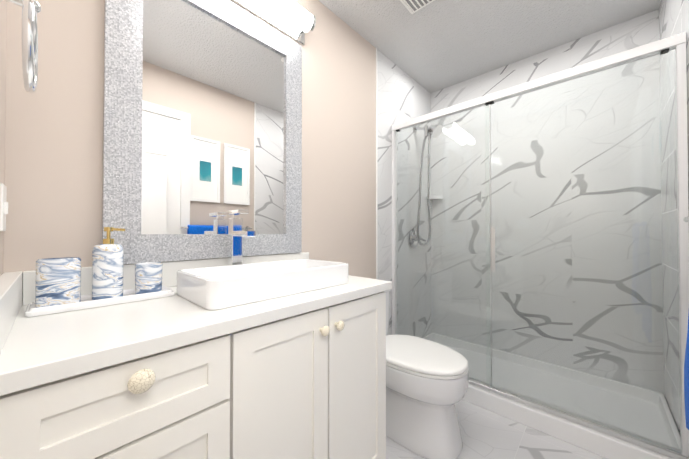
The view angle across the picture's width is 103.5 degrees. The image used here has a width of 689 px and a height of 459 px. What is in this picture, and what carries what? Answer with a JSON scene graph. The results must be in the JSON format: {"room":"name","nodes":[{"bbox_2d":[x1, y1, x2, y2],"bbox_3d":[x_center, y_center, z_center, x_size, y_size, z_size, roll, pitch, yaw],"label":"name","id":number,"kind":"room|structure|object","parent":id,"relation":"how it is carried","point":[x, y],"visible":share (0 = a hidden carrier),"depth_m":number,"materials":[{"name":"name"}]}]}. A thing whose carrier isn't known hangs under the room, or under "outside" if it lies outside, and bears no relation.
{"room":"bathroom","nodes":[
{"label":"bathroom","id":0,"kind":"room"},
{"bbox_2d":[0,0,6,275],"bbox_3d":[-0.397,-0.152,0.176,1.580,2.440,0.100,-1,-1,43],"label":"wall","id":1,"kind":"structure","parent":0,"point":[3,31],"depth_m":0.71,"materials":[{"name":"beige paint"}]},
{"bbox_2d":[0,183,7,230],"bbox_3d":[-0.877,-0.056,0.701,0.070,0.120,0.011,-1,-1,43],"label":"switch plate","id":2,"kind":"object","parent":1,"relation":"attached to","point":[3,203],"visible":0.96,"depth_m":0.68,"materials":[{"name":"white plastic"}]},
{"bbox_2d":[4,0,40,93],"bbox_3d":[-0.593,-0.346,0.482,0.158,0.185,0.074,-1,-1,43],"label":"towel ring","id":3,"kind":"object","parent":1,"relation":"attached to","point":[31,9],"visible":1,"depth_m":0.46,"materials":[{"name":"silver metal"}]},
{"bbox_2d":[3,0,375,304],"bbox_3d":[-0.420,-0.137,1.382,0.100,2.440,1.830,-1,-1,43],"label":"wall","id":4,"kind":"structure","parent":0,"point":[54,156],"depth_m":0.88,"materials":[{"name":"beige paint"}]},
{"bbox_2d":[102,0,301,263],"bbox_3d":[-0.516,-0.440,1.186,0.028,1.120,0.803,-1,-1,43],"label":"mirror","id":5,"kind":"object","parent":4,"relation":"attached to","point":[202,120],"visible":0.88,"depth_m":1.10,"materials":[{"name":"silver glass"}]},
{"bbox_2d":[232,0,315,45],"bbox_3d":[-0.438,-1.105,1.211,0.118,0.150,0.740,-1,-1,43],"label":"sconce","id":6,"kind":"object","parent":4,"relation":"attached to","point":[292,19],"visible":1,"depth_m":1.36,"materials":[{"name":"silver metal"}]},
{"bbox_2d":[377,49,431,337],"bbox_3d":[0.543,-0.125,2.411,0.100,2.440,0.990,-1,-1,43],"label":"wall tile","id":7,"kind":"structure","parent":0,"point":[403,96],"depth_m":2.30,"materials":[{"name":"tile"}]},
{"bbox_2d":[376,48,377,278],"bbox_3d":[0.239,-0.130,2.009,0.006,2.440,0.012,-1,-1,43],"label":"trim","id":8,"kind":"structure","parent":7,"relation":"attached to","point":[376,170],"depth_m":2.01,"materials":[{"name":"white paint"}]},
{"bbox_2d":[409,228,425,247],"bbox_3d":[0.639,0.074,2.380,0.076,0.176,0.176,-1,-1,43],"label":"shower valve","id":9,"kind":"object","parent":7,"relation":"attached to","point":[412,240],"depth_m":2.38,"materials":[{"name":"silver metal"}]},
{"bbox_2d":[413,124,442,245],"bbox_3d":[0.714,-0.396,2.354,0.229,1.080,0.218,-1,-1,43],"label":"shower","id":10,"kind":"object","parent":7,"relation":"attached to","point":[439,128],"depth_m":2.35,"materials":[{"name":"silver metal"}]},
{"bbox_2d":[425,196,442,199],"bbox_3d":[0.852,-0.301,2.580,0.120,0.025,0.120,-1,-1,43],"label":"soap shelf","id":11,"kind":"object","parent":7,"relation":"attached to","point":[435,197],"depth_m":2.55,"materials":[{"name":"white ceramic"}]},
{"bbox_2d":[319,0,660,92],"bbox_3d":[0.495,-1.389,1.218,1.680,0.060,2.820,-1,-1,43],"label":"ceiling","id":12,"kind":"structure","parent":0,"point":[434,46],"depth_m":1.83,"materials":[{"name":"grey paint"}]},
{"bbox_2d":[400,0,434,13],"bbox_3d":[0.426,-1.344,1.481,0.300,0.024,0.300,-1,-1,43],"label":"fan","id":13,"kind":"object","parent":12,"relation":"attached to","point":[412,6],"visible":0.97,"depth_m":1.61,"materials":[{"name":"white plastic"}]},
{"bbox_2d":[386,399,606,458],"bbox_3d":[0.495,1.110,1.189,1.680,0.060,2.820,-1,-1,43],"label":"floor","id":14,"kind":"structure","parent":0,"point":[487,434],"depth_m":1.38,"materials":[{"name":"tile"}]},
{"bbox_2d":[0,252,391,458],"bbox_3d":[-0.364,0.598,0.934,0.579,0.956,1.064,-1,-1,43],"label":"bathroom vanity","id":15,"kind":"object","parent":14,"relation":"on","point":[293,376],"visible":1,"depth_m":0.65,"materials":[{"name":"white paint"}]},
{"bbox_2d":[25,286,174,316],"bbox_3d":[-0.699,0.203,0.805,0.125,0.019,0.317,-1,-1,43],"label":"tray","id":16,"kind":"object","parent":15,"relation":"on","point":[87,301],"visible":0.81,"depth_m":0.75,"materials":[{"name":"white ceramic"}]},
{"bbox_2d":[35,257,80,307],"bbox_3d":[-0.768,0.141,0.731,0.056,0.127,0.084,-1,-1,43],"label":"toothbrush holder","id":17,"kind":"object","parent":16,"relation":"on","point":[58,281],"visible":0.98,"depth_m":0.71,"materials":[{"name":"ceramic"}]},
{"bbox_2d":[92,227,124,299],"bbox_3d":[-0.699,0.099,0.805,0.070,0.212,0.072,-1,-1,43],"label":"soap dispenser","id":18,"kind":"object","parent":16,"relation":"on","point":[107,265],"visible":0.9,"depth_m":0.78,"materials":[{"name":"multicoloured ceramic"}]},
{"bbox_2d":[135,262,162,293],"bbox_3d":[-0.631,0.158,0.877,0.073,0.097,0.073,-1,-1,43],"label":"cup","id":19,"kind":"object","parent":16,"relation":"on","point":[148,277],"visible":0.81,"depth_m":0.85,"materials":[{"name":"ceramic"}]},
{"bbox_2d":[228,209,255,264],"bbox_3d":[-0.414,0.069,1.093,0.159,0.295,0.044,-1,-1,43],"label":"faucet","id":20,"kind":"object","parent":15,"relation":"on","point":[236,233],"visible":0.9,"depth_m":1.11,"materials":[{"name":"silver metal"}]},
{"bbox_2d":[177,259,347,309],"bbox_3d":[-0.270,0.176,1.004,0.300,0.079,0.550,-1,-1,43],"label":"sink","id":21,"kind":"object","parent":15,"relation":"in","point":[216,287],"visible":1,"depth_m":0.87,"materials":[{"name":"white ceramic"}]},
{"bbox_2d":[383,290,468,458],"bbox_3d":[0.308,0.725,1.532,0.735,0.717,0.385,-1,-1,43],"label":"toilet","id":22,"kind":"object","parent":14,"relation":"on","point":[426,384],"visible":0.54,"depth_m":1.31,"materials":[{"name":"white ceramic"}]},
{"bbox_2d":[423,332,680,458],"bbox_3d":[1.138,1.038,1.877,1.476,0.099,0.733,-1,-1,43],"label":"shower tray","id":23,"kind":"object","parent":14,"relation":"on","point":[605,445],"visible":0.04,"depth_m":1.64,"materials":[{"name":"white ceramic"}]},
{"bbox_2d":[391,32,688,458],"bbox_3d":[0.919,0.075,1.655,1.474,1.819,0.074,-1,-1,43],"label":"shower enclosure","id":24,"kind":"object","parent":23,"relation":"on","point":[677,43],"visible":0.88,"depth_m":1.38,"materials":[{"name":"clear glass"}]},
{"bbox_2d":[431,9,663,393],"bbox_3d":[1.424,-0.128,2.197,1.480,2.440,0.100,-1,-1,43],"label":"wall tile","id":25,"kind":"structure","parent":0,"point":[641,30],"depth_m":1.98,"materials":[{"name":"tile"}]},
{"bbox_2d":[659,0,688,435],"bbox_3d":[1.632,-0.139,1.263,0.100,2.440,1.180,-1,-1,43],"label":"wall tile","id":26,"kind":"structure","parent":0,"point":[673,17],"depth_m":1.44,"materials":[{"name":"tile"}]},
{"bbox_3d":[0.703,-0.151,0.270,0.100,2.440,1.540,-1,-1,43],"label":"paint","id":27,"kind":"object","parent":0,"visible":0},
{"bbox_2d":[683,216,688,429],"bbox_3d":[0.876,0.313,0.609,0.116,0.745,0.664,-1,-1,43],"label":"towel","id":28,"kind":"object","parent":27,"relation":"attached to","point":[686,372],"visible":1,"depth_m":0.72,"materials":[{"name":"blue fabric"}]}
]}

